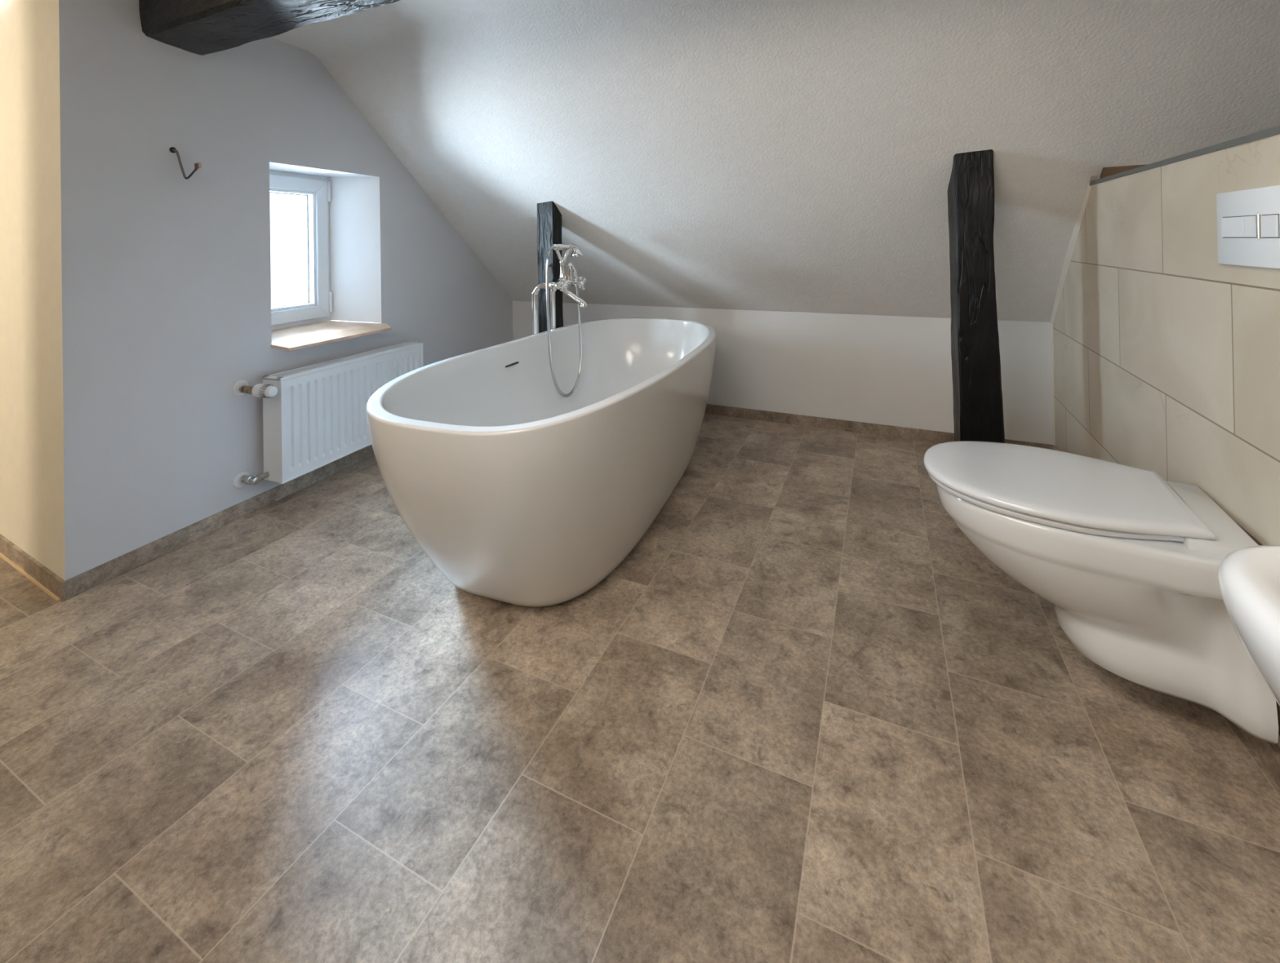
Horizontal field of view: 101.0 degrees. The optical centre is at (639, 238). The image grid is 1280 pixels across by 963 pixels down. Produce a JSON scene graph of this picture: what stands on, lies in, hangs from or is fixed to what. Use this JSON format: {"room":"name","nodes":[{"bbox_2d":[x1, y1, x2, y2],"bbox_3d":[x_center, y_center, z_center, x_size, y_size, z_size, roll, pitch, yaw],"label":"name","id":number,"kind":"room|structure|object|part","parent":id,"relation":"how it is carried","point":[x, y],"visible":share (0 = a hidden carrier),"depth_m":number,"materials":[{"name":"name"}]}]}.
{"room":"bathroom","nodes":[
{"label":"bathroom","id":0,"kind":"room"},
{"bbox_2d":[0,0,65,581],"bbox_3d":[-2.705,-0.197,2.086,2.152,2.600,0.001,-1,0,27],"label":"wall","id":1,"kind":"structure","parent":0,"point":[32,495],"depth_m":1.71,"materials":[{"name":"beige paint"}]},
{"bbox_2d":[0,552,60,601],"bbox_3d":[-2.692,1.101,2.071,2.140,0.005,0.006,-1,0,27],"label":"trim","id":2,"kind":"structure","parent":1,"relation":"attached to","point":[46,590],"depth_m":1.68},
{"bbox_2d":[0,533,66,602],"bbox_3d":[-2.683,1.075,2.074,2.156,0.057,0.008,-1,0,27],"label":"baseboard","id":3,"kind":"structure","parent":1,"relation":"attached to","point":[39,572],"depth_m":1.68,"materials":[{"name":"tile"}]},
{"bbox_2d":[58,0,512,580],"bbox_3d":[-1.336,0.116,2.704,0.190,1.937,2.364,-1,0,25],"label":"wall","id":4,"kind":"structure","parent":0,"point":[166,275],"depth_m":1.90,"materials":[{"name":"white paint"}]},
{"bbox_2d":[168,146,201,179],"bbox_3d":[-1.619,-0.269,1.878,0.087,0.114,0.025,-1,0,-33],"label":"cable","id":5,"kind":"object","parent":4,"relation":"attached to","point":[198,165],"visible":1,"depth_m":1.87,"materials":[{"name":"black metal"}]},
{"bbox_2d":[65,444,373,599],"bbox_3d":[-1.319,1.056,2.698,0.006,0.057,2.372,-1,0,20],"label":"baseboard","id":6,"kind":"structure","parent":4,"relation":"attached to","point":[76,585],"depth_m":1.92,"materials":[{"name":"tile"}]},
{"bbox_2d":[231,341,423,488],"bbox_3d":[-1.345,0.758,2.401,0.171,0.422,0.847,-1,0,20],"label":"radiator","id":7,"kind":"object","parent":4,"relation":"attached to","point":[314,415],"visible":0.94,"depth_m":2.22,"materials":[{"name":"white metal"}]},
{"bbox_3d":[-1.455,0.754,2.082,0.093,0.403,0.003,-1,0,20],"label":"panel","id":8,"kind":"part","parent":7,"relation":"part of","materials":[{"name":"white metal"}]},
{"bbox_2d":[262,341,421,381],"bbox_3d":[-1.324,0.553,2.438,0.101,0.012,0.762,-1,0,20],"label":"grille","id":9,"kind":"object","parent":7,"relation":"attached to","point":[286,374],"depth_m":2.35,"materials":[{"name":"white metal"}]},
{"bbox_2d":[269,169,391,351],"bbox_3d":[-1.535,0.070,2.495,0.352,0.798,0.597,-1,0,20],"label":"window","id":10,"kind":"structure","parent":4,"relation":"in","point":[296,326],"depth_m":2.58,"materials":[{"name":"white plastic"}]},
{"bbox_3d":[-1.671,0.050,2.479,0.067,0.686,0.407,-1,0,20],"label":"sash","id":11,"kind":"part","parent":10,"relation":"part of","materials":[{"name":"white plastic"}]},
{"bbox_3d":[-1.685,0.053,2.495,0.071,0.760,0.449,-1,0,20],"label":"frame","id":12,"kind":"part","parent":10,"relation":"part of","materials":[{"name":"white plastic"}]},
{"bbox_3d":[-1.494,0.440,2.480,0.277,0.055,0.597,-1,0,20],"label":"sill","id":13,"kind":"part","parent":10,"relation":"part of","materials":[{"name":"beige wood"}]},
{"bbox_2d":[269,161,381,323],"bbox_3d":[-1.572,0.075,2.498,0.300,0.784,0.565,-1,0,20],"label":"wall","id":14,"kind":"structure","parent":0,"point":[355,273],"depth_m":2.69,"materials":[{"name":"white paint"}]},
{"bbox_2d":[0,413,1279,962],"bbox_3d":[-0.749,1.066,0.842,6.700,0.001,5.700,-1,0,25],"label":"floor","id":15,"kind":"structure","parent":0,"point":[805,717],"depth_m":1.08,"materials":[{"name":"tile"}]},
{"bbox_2d":[366,317,715,607],"bbox_3d":[-0.204,0.751,2.136,0.908,0.626,1.816,-1,0,25],"label":"bathtub","id":16,"kind":"object","parent":15,"relation":"on","point":[518,491],"visible":0.99,"depth_m":1.47,"materials":[{"name":"white ceramic"}]},
{"bbox_2d":[537,200,563,333],"bbox_3d":[-0.485,0.429,2.865,0.115,1.285,0.087,-1,0,25],"label":"timber post","id":17,"kind":"object","parent":15,"relation":"on","point":[548,216],"visible":0.44,"depth_m":2.83,"materials":[{"name":"black wood"}]},
{"bbox_2d":[531,244,586,397],"bbox_3d":[-0.387,0.547,2.627,0.279,1.044,0.329,-1,0,25],"label":"mixer","id":18,"kind":"object","parent":15,"relation":"on","point":[562,283],"visible":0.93,"depth_m":2.60,"materials":[{"name":"silver metal"}]},
{"bbox_3d":[-0.382,0.227,2.548,0.072,0.070,0.070,-1,0,25],"label":"cross handle","id":19,"kind":"part","parent":18,"relation":"part of","materials":[{"name":"silver metal"}]},
{"bbox_3d":[-0.327,0.285,2.607,0.147,0.108,0.034,-1,0,25],"label":"spout","id":20,"kind":"part","parent":18,"relation":"part of","materials":[{"name":"silver metal"}]},
{"bbox_3d":[-0.315,0.226,2.693,0.072,0.070,0.070,-1,0,25],"label":"cross handle","id":21,"kind":"part","parent":18,"relation":"part of","materials":[{"name":"silver metal"}]},
{"bbox_2d":[946,149,1004,443],"bbox_3d":[1.302,0.348,2.045,0.161,1.383,0.146,-1,0,25],"label":"timber post","id":22,"kind":"object","parent":15,"relation":"on","point":[978,406],"visible":0.88,"depth_m":1.99,"materials":[{"name":"black wood"}]},
{"bbox_2d":[270,0,1279,322],"bbox_3d":[-0.009,-0.333,0.377,4.920,1.498,5.480,-1,0,25],"label":"ceiling","id":23,"kind":"structure","parent":0,"point":[759,155],"depth_m":2.14,"materials":[{"name":"white paint"}]},
{"bbox_2d":[138,0,399,55],"bbox_3d":[-0.220,-0.831,1.230,3.200,0.266,0.246,-1,0,25],"label":"ceiling beam","id":24,"kind":"structure","parent":23,"relation":"attached to","point":[200,27],"depth_m":1.69,"materials":[{"name":"black wood"}]},
{"bbox_2d":[512,300,1053,444],"bbox_3d":[0.519,0.739,3.153,3.165,0.636,0.001,-1,0,25],"label":"wall","id":25,"kind":"structure","parent":0,"point":[893,371],"depth_m":2.86,"materials":[{"name":"white paint"}]},
{"bbox_2d":[705,404,1053,449],"bbox_3d":[0.522,1.029,3.148,3.165,0.057,0.008,-1,0,25],"label":"baseboard","id":26,"kind":"structure","parent":25,"relation":"attached to","point":[918,434],"depth_m":2.87,"materials":[{"name":"stone"}]},
{"bbox_2d":[1099,164,1147,178],"bbox_3d":[2.431,0.334,1.650,1.572,1.370,0.172,-1,0,25],"label":"wall","id":27,"kind":"structure","parent":0,"point":[1106,171],"depth_m":1.89,"materials":[{"name":"brown wood"}]},
{"bbox_2d":[1053,133,1279,747],"bbox_3d":[0.835,0.421,-0.012,0.220,1.232,5.482,-1,0,26],"label":"wall","id":28,"kind":"structure","parent":0,"point":[1166,354],"depth_m":1.36,"materials":[{"name":"beige tile"}]},
{"bbox_2d":[1051,323,1055,445],"bbox_3d":[1.952,0.690,2.491,0.006,0.582,0.006,-1,0,27],"label":"trim","id":29,"kind":"structure","parent":28,"relation":"attached to","point":[1052,349],"depth_m":2.49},
{"bbox_2d":[1049,185,1091,324],"bbox_3d":[1.808,0.096,2.232,0.017,0.616,0.606,-1,0,26],"label":"trim","id":30,"kind":"structure","parent":28,"relation":"attached to","point":[1074,236],"depth_m":2.19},
{"bbox_2d":[1089,175,1097,182],"bbox_3d":[1.676,-0.230,1.953,0.018,0.042,0.042,-1,0,26],"label":"trim","id":31,"kind":"structure","parent":28,"relation":"attached to","point":[1094,177],"depth_m":1.94,"materials":[{"name":"grey"}]},
{"bbox_2d":[923,440,1279,744],"bbox_3d":[1.034,0.768,1.280,0.603,0.380,0.424,-1,0,30],"label":"toilet","id":32,"kind":"object","parent":28,"relation":"attached to","point":[1126,559],"visible":0.98,"depth_m":1.12,"materials":[{"name":"white ceramic"}]},
{"bbox_3d":[0.980,0.611,1.310,0.470,0.014,0.410,-1,0,30],"label":"seat","id":33,"kind":"part","parent":32,"relation":"part of","materials":[{"name":"white plastic"}]},
{"bbox_3d":[0.992,0.591,1.303,0.512,0.023,0.424,-1,0,30],"label":"lid","id":34,"kind":"part","parent":32,"relation":"part of","materials":[{"name":"white plastic"}]},
{"bbox_2d":[1051,444,1279,788],"bbox_3d":[0.740,1.010,0.037,0.014,0.057,5.482,-1,0,26],"label":"baseboard","id":35,"kind":"structure","parent":28,"relation":"attached to","point":[1268,753],"depth_m":1.03,"materials":[{"name":"tile"}]},
{"bbox_2d":[1089,125,1279,185],"bbox_3d":[0.607,-0.200,-0.231,0.036,0.014,4.891,-1,0,26],"label":"trim","id":36,"kind":"structure","parent":28,"relation":"attached to","point":[1273,131],"depth_m":1.24,"materials":[{"name":"grey metal"}]},
{"bbox_2d":[1216,184,1279,269],"bbox_3d":[1.223,-0.022,1.052,0.022,0.156,0.245,-1,0,26],"label":"flush plate","id":37,"kind":"object","parent":28,"relation":"attached to","point":[1248,220],"visible":1,"depth_m":1.05,"materials":[{"name":"white plastic"}]},
{"bbox_2d":[1217,545,1279,706],"bbox_3d":[0.543,0.411,0.103,0.410,0.454,0.686,-1,0,25],"label":"washbasin","id":38,"kind":"object","parent":28,"relation":"attached to","point":[1249,577],"visible":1,"depth_m":0.40,"materials":[{"name":"white ceramic"}]}
]}

